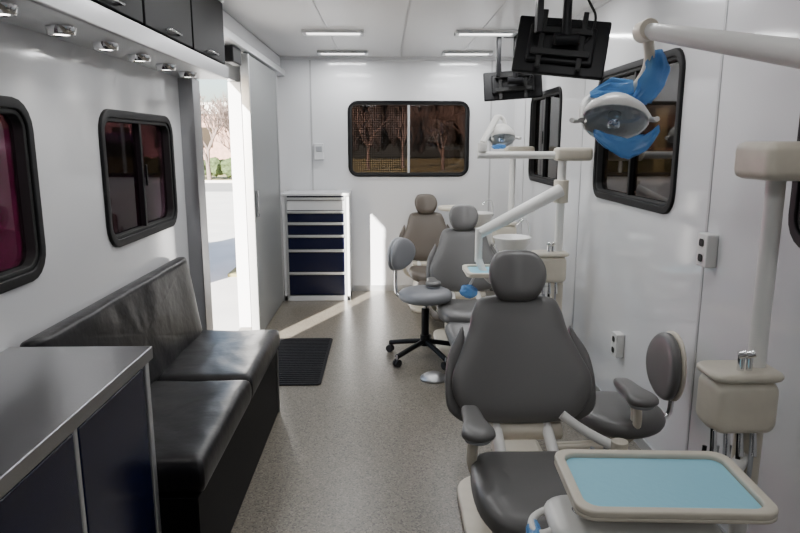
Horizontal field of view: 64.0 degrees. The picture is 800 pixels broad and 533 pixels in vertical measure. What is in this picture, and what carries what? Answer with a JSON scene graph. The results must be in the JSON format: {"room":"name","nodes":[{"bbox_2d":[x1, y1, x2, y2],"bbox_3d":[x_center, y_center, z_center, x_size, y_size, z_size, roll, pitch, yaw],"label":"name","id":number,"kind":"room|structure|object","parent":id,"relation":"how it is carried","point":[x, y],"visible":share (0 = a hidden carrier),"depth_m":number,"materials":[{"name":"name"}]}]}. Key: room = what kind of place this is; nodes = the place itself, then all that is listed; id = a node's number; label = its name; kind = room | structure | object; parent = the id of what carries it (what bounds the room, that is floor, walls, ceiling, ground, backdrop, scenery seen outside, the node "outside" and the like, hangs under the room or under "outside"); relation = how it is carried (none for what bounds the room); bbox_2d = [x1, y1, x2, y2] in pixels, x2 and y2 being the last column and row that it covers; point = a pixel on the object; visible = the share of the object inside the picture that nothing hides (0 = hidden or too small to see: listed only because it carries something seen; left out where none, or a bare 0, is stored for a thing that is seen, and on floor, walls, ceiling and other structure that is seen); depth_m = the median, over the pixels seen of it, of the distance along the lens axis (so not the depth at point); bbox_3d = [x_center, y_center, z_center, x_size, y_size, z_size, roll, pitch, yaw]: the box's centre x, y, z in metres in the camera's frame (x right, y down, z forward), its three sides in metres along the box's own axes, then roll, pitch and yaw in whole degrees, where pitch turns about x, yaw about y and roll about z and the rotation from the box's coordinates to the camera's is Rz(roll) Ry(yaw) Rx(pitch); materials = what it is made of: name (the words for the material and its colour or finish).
{"room":"dental clinic","nodes":[
{"label":"dental clinic","id":0,"kind":"room"},
{"bbox_2d":[0,20,240,351],"bbox_3d":[-1.227,-0.084,2.231,0.050,2.320,8.470,0,11,-1],"label":"wall","id":1,"kind":"structure","parent":0,"point":[64,87],"depth_m":2.38,"materials":[{"name":"white paint"}]},
{"bbox_2d":[0,95,45,293],"bbox_3d":[-1.205,-0.171,1.680,0.059,0.580,0.880,0,11,-1],"label":"window","id":2,"kind":"structure","parent":1,"relation":"in","point":[13,108],"depth_m":2.04,"materials":[{"name":"black glass"}]},
{"bbox_2d":[0,0,228,78],"bbox_3d":[-1.041,-0.771,0.968,0.266,0.481,5.440,0,11,-1],"label":"upper cabinet","id":3,"kind":"object","parent":1,"relation":"attached to","point":[178,38],"visible":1,"depth_m":2.48,"materials":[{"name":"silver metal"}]},
{"bbox_2d":[98,109,177,246],"bbox_3d":[-1.238,-0.433,3.040,0.059,0.580,0.890,0,11,-1],"label":"window","id":4,"kind":"structure","parent":1,"relation":"in","point":[107,115],"depth_m":2.99,"materials":[{"name":"black glass"}]},
{"bbox_2d":[145,165,148,185],"bbox_3d":[-1.214,-0.438,3.065,0.010,0.100,0.010,0,11,-1],"label":"latch","id":5,"kind":"object","parent":4,"relation":"attached to","point":[146,170],"visible":1,"depth_m":3.06,"materials":[{"name":"black plastic"}]},
{"bbox_2d":[178,78,213,329],"bbox_3d":[-1.226,-0.152,3.805,0.135,1.857,0.145,0,11,-1],"label":"trim","id":6,"kind":"structure","parent":1,"relation":"attached to","point":[188,88],"depth_m":3.71,"materials":[{"name":"silver metal"}]},
{"bbox_2d":[228,82,251,326],"bbox_3d":[-1.281,-0.466,5.156,0.100,1.964,0.080,0,11,-1],"label":"trim","id":7,"kind":"structure","parent":1,"relation":"attached to","point":[234,88],"depth_m":5.11,"materials":[{"name":"white"}]},
{"bbox_2d":[223,10,284,75],"bbox_3d":[-1.176,-1.633,4.924,0.190,0.285,2.580,0,11,-1],"label":"door track","id":8,"kind":"object","parent":1,"relation":"attached to","point":[238,40],"visible":0.68,"depth_m":4.46,"materials":[{"name":"silver metal"}]},
{"bbox_2d":[249,55,282,329],"bbox_3d":[-1.126,-0.597,5.369,0.040,2.118,1.220,0,11,-1],"label":"sliding door","id":9,"kind":"structure","parent":8,"relation":"hanging from","point":[262,78],"depth_m":5.32,"materials":[{"name":"grey metal"}]},
{"bbox_2d":[240,53,259,329],"bbox_3d":[-1.112,-0.481,4.765,0.060,2.118,0.030,0,11,-1],"label":"strip","id":10,"kind":"object","parent":9,"relation":"attached to","point":[244,68],"visible":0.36,"depth_m":4.73,"materials":[{"name":"silver metal"}]},
{"bbox_2d":[255,190,259,216],"bbox_3d":[-1.081,-0.475,4.849,0.025,0.200,0.030,0,11,-1],"label":"handle","id":11,"kind":"object","parent":9,"relation":"attached to","point":[256,191],"visible":0.96,"depth_m":4.83,"materials":[{"name":"silver metal"}]},
{"bbox_2d":[275,72,284,300],"bbox_3d":[-1.140,-0.711,5.958,0.060,2.118,0.020,0,11,-1],"label":"strip","id":12,"kind":"object","parent":9,"relation":"attached to","point":[275,72],"visible":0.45,"depth_m":5.95,"materials":[{"name":"silver metal"}]},
{"bbox_2d":[277,60,514,290],"bbox_3d":[-0.087,-0.894,6.442,2.530,2.320,0.050,0,11,-1],"label":"wall","id":13,"kind":"structure","parent":0,"point":[381,207],"depth_m":6.34,"materials":[{"name":"white paint"}]},
{"bbox_2d":[314,143,323,159],"bbox_3d":[-0.801,-1.139,6.335,0.100,0.160,0.034,0,11,-1],"label":"thermostat","id":14,"kind":"object","parent":13,"relation":"attached to","point":[318,147],"visible":1,"depth_m":6.32,"materials":[{"name":"white plastic"}]},
{"bbox_2d":[309,60,492,211],"bbox_3d":[0.014,-0.890,6.418,1.786,2.320,0.003,0,11,-1],"label":"trim","id":15,"kind":"structure","parent":13,"relation":"attached to","point":[309,60],"depth_m":6.33,"materials":[{"name":"grey plastic"}]},
{"bbox_2d":[347,101,469,176],"bbox_3d":[0.086,-1.266,6.365,1.205,0.740,0.059,0,11,-1],"label":"window","id":16,"kind":"structure","parent":13,"relation":"in","point":[467,109],"depth_m":6.37,"materials":[{"name":"glass"}]},
{"bbox_2d":[353,285,489,290],"bbox_3d":[0.319,0.219,6.636,1.600,0.060,0.008,0,11,-1],"label":"baseboard","id":17,"kind":"structure","parent":13,"relation":"attached to","point":[355,287],"depth_m":6.62,"materials":[{"name":"silver metal"}]},
{"bbox_2d":[222,0,599,56],"bbox_3d":[0.013,-1.277,2.031,2.530,0.100,8.570,0,11,-1],"label":"ceiling","id":18,"kind":"structure","parent":0,"point":[431,26],"depth_m":4.43,"materials":[{"name":"white"}]},
{"bbox_2d":[301,29,363,35],"bbox_3d":[-0.498,-1.744,4.776,0.460,0.022,0.170,0,11,-1],"label":"ceiling light","id":19,"kind":"object","parent":18,"relation":"attached to","point":[306,32],"depth_m":4.70,"materials":[{"name":"white plastic"}]},
{"bbox_2d":[317,50,367,55],"bbox_3d":[-0.523,-1.950,5.846,0.460,0.022,0.170,0,11,-1],"label":"ceiling light","id":20,"kind":"object","parent":18,"relation":"attached to","point":[320,52],"depth_m":5.86,"materials":[{"name":"white plastic"}]},
{"bbox_2d":[311,0,508,56],"bbox_3d":[0.098,-1.227,2.043,1.150,0.003,8.470,0,11,-1],"label":"trim","id":21,"kind":"structure","parent":18,"relation":"attached to","point":[311,0],"depth_m":4.37,"materials":[{"name":"grey"}]},
{"bbox_2d":[442,51,492,55],"bbox_3d":[0.617,-1.955,5.872,0.460,0.022,0.170,0,11,-1],"label":"ceiling light","id":22,"kind":"object","parent":18,"relation":"attached to","point":[445,53],"depth_m":5.80,"materials":[{"name":"white plastic"}]},
{"bbox_2d":[454,30,517,36],"bbox_3d":[0.642,-1.749,4.802,0.460,0.022,0.170,0,11,-1],"label":"ceiling light","id":23,"kind":"object","parent":18,"relation":"attached to","point":[458,33],"depth_m":4.74,"materials":[{"name":"white plastic"}]},
{"bbox_2d":[483,35,542,101],"bbox_3d":[0.901,-1.555,5.036,0.462,0.494,0.254,0,11,-1],"label":"monitor","id":24,"kind":"object","parent":18,"relation":"hanging from","point":[499,85],"depth_m":5.06,"materials":[{"name":"black plastic"}]},
{"bbox_2d":[511,0,611,80],"bbox_3d":[0.807,-1.180,3.153,0.481,0.518,0.278,0,11,-1],"label":"monitor","id":25,"kind":"object","parent":18,"relation":"hanging from","point":[565,46],"depth_m":3.15,"materials":[{"name":"black plastic"}]},
{"bbox_2d":[231,290,640,532],"bbox_3d":[0.013,1.109,2.491,2.530,0.120,8.570,0,11,-1],"label":"floor","id":26,"kind":"structure","parent":0,"point":[373,447],"depth_m":3.31,"materials":[{"name":"plastic"}]},
{"bbox_2d":[0,346,161,532],"bbox_3d":[-0.942,0.955,0.620,0.433,0.890,2.900,0,11,-1],"label":"base cabinet","id":27,"kind":"object","parent":26,"relation":"on","point":[78,455],"visible":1,"depth_m":1.62,"materials":[{"name":"metal"}]},
{"bbox_2d":[20,257,279,532],"bbox_3d":[-0.931,0.529,2.810,0.561,0.899,1.540,0,11,-1],"label":"seat","id":28,"kind":"object","parent":26,"relation":"on","point":[215,395],"visible":0.66,"depth_m":2.64,"materials":[{"name":"black leather"}]},
{"bbox_2d":[20,257,201,384],"bbox_3d":[-1.136,0.303,2.761,0.150,0.438,1.536,0,11,-1],"label":"cushion","id":29,"kind":"object","parent":28,"relation":"on","point":[158,309],"depth_m":2.80,"materials":[{"name":"black leather"}]},
{"bbox_2d":[150,380,251,492],"bbox_3d":[-0.918,0.616,2.435,0.555,0.125,0.770,0,11,-1],"label":"seat cushion","id":30,"kind":"object","parent":28,"relation":"on","point":[195,422],"depth_m":2.35,"materials":[{"name":"black leather"}]},
{"bbox_2d":[157,329,279,398],"bbox_3d":[-0.936,0.471,3.191,0.555,0.125,0.770,0,11,-1],"label":"seat cushion","id":31,"kind":"object","parent":28,"relation":"on","point":[208,355],"depth_m":3.08,"materials":[{"name":"black leather"}]},
{"bbox_2d":[278,338,332,385],"bbox_3d":[-0.811,0.652,4.507,0.600,0.014,0.980,0,11,-1],"label":"floor mat","id":32,"kind":"object","parent":26,"relation":"on","point":[301,361],"visible":0.59,"depth_m":4.47,"materials":[{"name":"black rubber"}]},
{"bbox_2d":[281,190,351,300],"bbox_3d":[-0.802,-0.215,6.301,0.642,1.040,0.430,0,11,-1],"label":"base cabinet","id":33,"kind":"object","parent":26,"relation":"on","point":[317,224],"visible":1,"depth_m":6.11,"materials":[{"name":"white"}]},
{"bbox_2d":[386,237,451,369],"bbox_3d":[0.158,0.229,4.497,0.570,0.848,0.592,6,12,28],"label":"stool","id":34,"kind":"object","parent":26,"relation":"on","point":[401,251],"visible":0.91,"depth_m":4.45,"materials":[{"name":"grey leather"}]},
{"bbox_2d":[399,194,449,321],"bbox_3d":[0.351,-0.091,5.724,0.673,1.014,1.381,-1,11,-7],"label":"dental chair","id":35,"kind":"object","parent":26,"relation":"on","point":[425,226],"visible":0.39,"depth_m":6.14,"materials":[{"name":"beige leather"}]},
{"bbox_2d":[409,265,425,281],"bbox_3d":[0.325,0.064,5.737,0.477,0.105,0.473,-1,11,-7],"label":"seat cushion","id":36,"kind":"object","parent":35,"relation":"on","point":[417,273],"depth_m":5.59,"materials":[{"name":"brown leather"}]},
{"bbox_2d":[420,371,444,383],"bbox_3d":[0.469,0.705,4.150,0.682,0.045,0.180,0,11,-1],"label":"foot pedal","id":37,"kind":"object","parent":26,"relation":"on","point":[430,377],"visible":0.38,"depth_m":4.09,"materials":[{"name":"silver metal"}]},
{"bbox_2d":[438,205,474,211],"bbox_3d":[0.490,-0.050,5.655,0.320,0.960,0.320,0,11,-1],"label":"stand","id":38,"kind":"object","parent":26,"relation":"on","point":[442,207],"visible":0.19,"depth_m":5.51,"materials":[{"name":"white plastic"}]},
{"bbox_2d":[426,204,496,359],"bbox_3d":[0.529,0.152,4.405,0.687,1.036,1.410,0,11,-1],"label":"dental chair","id":39,"kind":"object","parent":26,"relation":"on","point":[456,247],"visible":0.59,"depth_m":4.82,"materials":[{"name":"grey leather"}]},
{"bbox_2d":[437,299,477,323],"bbox_3d":[0.500,0.310,4.422,0.487,0.107,0.483,0,11,-1],"label":"seat cushion","id":40,"kind":"object","parent":39,"relation":"on","point":[456,311],"depth_m":4.28,"materials":[{"name":"grey leather"}]},
{"bbox_2d":[475,146,534,251],"bbox_3d":[0.851,-0.316,5.675,0.347,1.475,0.728,-7,13,-30],"label":"post","id":41,"kind":"object","parent":26,"relation":"on","point":[484,217],"visible":0.23,"depth_m":5.44,"materials":[{"name":"beige plastic"}]},
{"bbox_2d":[475,211,492,227],"bbox_3d":[0.724,-0.425,5.854,0.260,0.140,0.260,0,11,-1],"label":"bowl","id":42,"kind":"object","parent":41,"relation":"on","point":[484,217],"depth_m":5.77,"materials":[{"name":"white ceramic"}]},
{"bbox_2d":[475,147,592,310],"bbox_3d":[0.802,-0.023,4.150,0.716,1.475,0.721,0,11,-1],"label":"dental delivery post","id":43,"kind":"object","parent":26,"relation":"on","point":[555,262],"visible":0.56,"depth_m":3.87,"materials":[{"name":"white plastic"}]},
{"bbox_2d":[459,264,489,298],"bbox_3d":[0.595,0.094,3.842,0.489,0.166,0.300,0,11,-1],"label":"tray","id":44,"kind":"object","parent":43,"relation":"attached to","point":[469,291],"visible":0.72,"depth_m":3.76,"materials":[{"name":"beige plastic"}]},
{"bbox_2d":[478,115,521,151],"bbox_3d":[0.611,-0.825,3.950,0.287,0.226,0.254,0,11,-1],"label":"light","id":45,"kind":"object","parent":43,"relation":"attached to","point":[495,133],"depth_m":3.94,"materials":[{"name":"white plastic"}]},
{"bbox_2d":[493,234,530,250],"bbox_3d":[0.760,-0.135,4.352,0.260,0.140,0.260,0,11,-1],"label":"bowl","id":46,"kind":"object","parent":43,"relation":"on","point":[502,241],"depth_m":4.27,"materials":[{"name":"white ceramic"}]},
{"bbox_2d":[445,250,658,532],"bbox_3d":[0.587,0.581,2.092,0.794,1.068,1.454,0,11,-1],"label":"dental chair","id":47,"kind":"object","parent":26,"relation":"on","point":[518,367],"visible":0.92,"depth_m":2.52,"materials":[{"name":"grey leather"}]},
{"bbox_2d":[470,451,566,532],"bbox_3d":[0.490,0.745,2.108,0.502,0.111,0.498,0,11,-1],"label":"seat cushion","id":48,"kind":"object","parent":47,"relation":"on","point":[507,487],"depth_m":2.06,"materials":[{"name":"grey leather"}]},
{"bbox_2d":[526,449,778,532],"bbox_3d":[0.578,0.578,1.574,0.557,0.126,0.300,0,11,2],"label":"tray","id":49,"kind":"object","parent":47,"relation":"attached to","point":[608,491],"visible":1,"depth_m":1.52,"materials":[{"name":"beige plastic"}]},
{"bbox_2d":[578,331,686,449],"bbox_3d":[0.930,0.635,2.694,0.493,0.734,0.516,-1,11,-7],"label":"stool","id":50,"kind":"object","parent":26,"relation":"on","point":[666,358],"visible":0.52,"depth_m":2.59,"materials":[{"name":"grey leather"}]},
{"bbox_2d":[559,141,799,532],"bbox_3d":[0.911,0.335,1.960,0.612,1.600,0.835,0,11,-1],"label":"dental delivery unit","id":51,"kind":"object","parent":26,"relation":"on","point":[740,396],"depth_m":1.88,"materials":[{"name":"beige plastic"}]},
{"bbox_2d":[569,18,799,159],"bbox_3d":[0.898,-0.541,1.894,0.583,0.454,0.880,0,11,-1],"label":"light","id":52,"kind":"object","parent":51,"relation":"attached to","point":[616,115],"depth_m":2.13,"materials":[{"name":"plastic"}]},
{"bbox_2d":[513,0,799,532],"bbox_3d":[1.252,-0.094,2.288,0.050,2.320,8.470,0,11,-1],"label":"wall","id":53,"kind":"structure","parent":0,"point":[638,276],"depth_m":2.65,"materials":[{"name":"white"}]},
{"bbox_2d":[280,0,610,60],"bbox_3d":[0.013,-1.213,2.043,2.430,0.030,8.470,0,11,-1],"label":"trim","id":54,"kind":"structure","parent":53,"relation":"attached to","point":[600,3],"depth_m":6.18,"materials":[{"name":"white"}]},
{"bbox_2d":[528,86,562,185],"bbox_3d":[1.173,-1.035,5.136,0.059,0.730,0.980,0,11,-1],"label":"window","id":55,"kind":"structure","parent":53,"relation":"in","point":[557,90],"depth_m":5.11,"materials":[{"name":"black glass"}]},
{"bbox_2d":[611,331,624,357],"bbox_3d":[1.178,0.421,3.471,0.049,0.130,0.080,0,11,-1],"label":"wall outlet","id":56,"kind":"object","parent":53,"relation":"attached to","point":[617,341],"visible":1,"depth_m":3.44,"materials":[{"name":"white plastic"}]},
{"bbox_2d":[521,0,728,450],"bbox_3d":[1.179,-0.470,4.241,0.003,2.320,3.466,0,11,-1],"label":"trim","id":57,"kind":"structure","parent":53,"relation":"attached to","point":[727,1],"depth_m":2.60,"materials":[{"name":"grey"}]},
{"bbox_2d":[593,48,685,213],"bbox_3d":[1.217,-0.684,3.315,0.059,0.730,1.110,0,11,-1],"label":"window","id":58,"kind":"structure","parent":53,"relation":"in","point":[675,54],"depth_m":3.09,"materials":[{"name":"black glass"}]},
{"bbox_2d":[595,383,725,532],"bbox_3d":[1.223,1.015,2.501,0.008,0.060,8.470,0,11,-1],"label":"baseboard","id":59,"kind":"structure","parent":53,"relation":"attached to","point":[643,445],"depth_m":3.17,"materials":[{"name":"silver metal"}]},
{"bbox_2d":[696,232,718,267],"bbox_3d":[1.198,-0.064,2.502,0.049,0.130,0.080,0,11,-1],"label":"wall outlet","id":60,"kind":"object","parent":53,"relation":"attached to","point":[707,246],"visible":1,"depth_m":2.47,"materials":[{"name":"white plastic"}]},
{"bbox_2d":[697,254,701,261],"bbox_3d":[1.175,-0.035,2.507,0.002,0.030,0.035,0,11,-1],"label":"socket","id":61,"kind":"object","parent":60,"relation":"attached to","point":[699,256],"depth_m":2.51,"materials":[{"name":"black plastic"}]},
{"bbox_2d":[699,238,703,246],"bbox_3d":[1.175,-0.094,2.495,0.002,0.030,0.035,0,11,-1],"label":"socket","id":62,"kind":"object","parent":60,"relation":"attached to","point":[701,240],"depth_m":2.49,"materials":[{"name":"black plastic"}]},
{"bbox_2d":[788,117,799,247],"bbox_3d":[1.262,-0.317,1.410,0.059,0.730,1.130,0,11,-1],"label":"window","id":63,"kind":"structure","parent":53,"relation":"in","point":[794,206],"depth_m":1.98,"materials":[{"name":"black glass"}]},
{"label":"outside","id":64,"kind":"structure","parent":0,"visible":0},
{"bbox_2d":[205,174,231,179],"bbox_3d":[-1.894,-12.799,80.001,120.000,0.280,78.000,0,11,-1],"label":"grass","id":65,"kind":"structure","parent":64,"point":[219,177],"depth_m":46.06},
{"bbox_2d":[200,94,228,179],"bbox_3d":[-12.656,-8.386,41.576,4.043,5.611,3.160,4,12,22],"label":"bare tree","id":66,"kind":"object","parent":65,"relation":"on","point":[204,111],"visible":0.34,"depth_m":41.48,"materials":[{"name":"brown plant"}]},
{"bbox_2d":[201,114,230,159],"bbox_3d":[-38.478,-16.929,82.409,47.000,6.920,10.000,0,11,-1],"label":"facade","id":67,"kind":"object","parent":65,"relation":"on","point":[218,150],"visible":0.02,"depth_m":78.15,"materials":[{"name":"brick"}]},
{"bbox_2d":[202,127,212,146],"bbox_3d":[-38.860,-15.638,77.504,42.000,2.400,0.100,0,11,-1],"label":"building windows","id":68,"kind":"structure","parent":67,"relation":"attached to","point":[206,136],"depth_m":77.77,"materials":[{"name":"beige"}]},
{"bbox_2d":[201,103,226,113],"bbox_3d":[-38.357,-19.009,76.765,47.000,1.300,0.300,0,11,-1],"label":"roof band","id":69,"kind":"object","parent":67,"relation":"attached to","point":[206,105],"visible":0.02,"depth_m":76.94,"materials":[{"name":"concrete"}]},
{"bbox_2d":[205,91,230,152],"bbox_3d":[-11.083,-8.613,42.164,3.126,5.820,4.598,0,11,-1],"label":"bare tree","id":70,"kind":"object","parent":65,"relation":"on","point":[226,123],"visible":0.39,"depth_m":40.93,"materials":[{"name":"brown plant"}]},
{"bbox_2d":[204,157,231,177],"bbox_3d":[-14.456,-6.801,43.754,15.004,1.491,2.103,0,11,-1],"label":"hedge","id":71,"kind":"object","parent":65,"relation":"on","point":[222,166],"visible":0.14,"depth_m":43.26,"materials":[{"name":"green plant"}]},
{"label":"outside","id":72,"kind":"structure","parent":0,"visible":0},
{"bbox_2d":[205,183,232,191],"bbox_3d":[-0.889,-4.631,37.796,120.000,0.200,8.000,0,11,-1],"label":"pavement","id":73,"kind":"structure","parent":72,"point":[209,187],"depth_m":36.82,"materials":[{"name":"concrete"}]},
{"bbox_2d":[205,180,231,182],"bbox_3d":[-0.980,-5.540,41.591,120.000,0.150,0.200,0,11,-1],"label":"curb","id":74,"kind":"object","parent":73,"relation":"on","point":[206,181],"depth_m":41.24,"materials":[{"name":"concrete"}]},
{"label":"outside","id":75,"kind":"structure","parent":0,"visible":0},
{"bbox_2d":[206,192,240,330],"bbox_3d":[0.070,3.120,-2.453,120.000,0.200,74.000,0,11,-1],"label":"ground","id":76,"kind":"structure","parent":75,"point":[220,206],"depth_m":14.02,"materials":[{"name":"concrete"}]},
{"bbox_2d":[228,266,236,276],"bbox_3d":[3.967,-1.895,22.904,15.000,0.060,21.500,0,11,-1],"label":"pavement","id":77,"kind":"structure","parent":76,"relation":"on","point":[233,273],"depth_m":12.21,"materials":[{"name":"beige concrete"}]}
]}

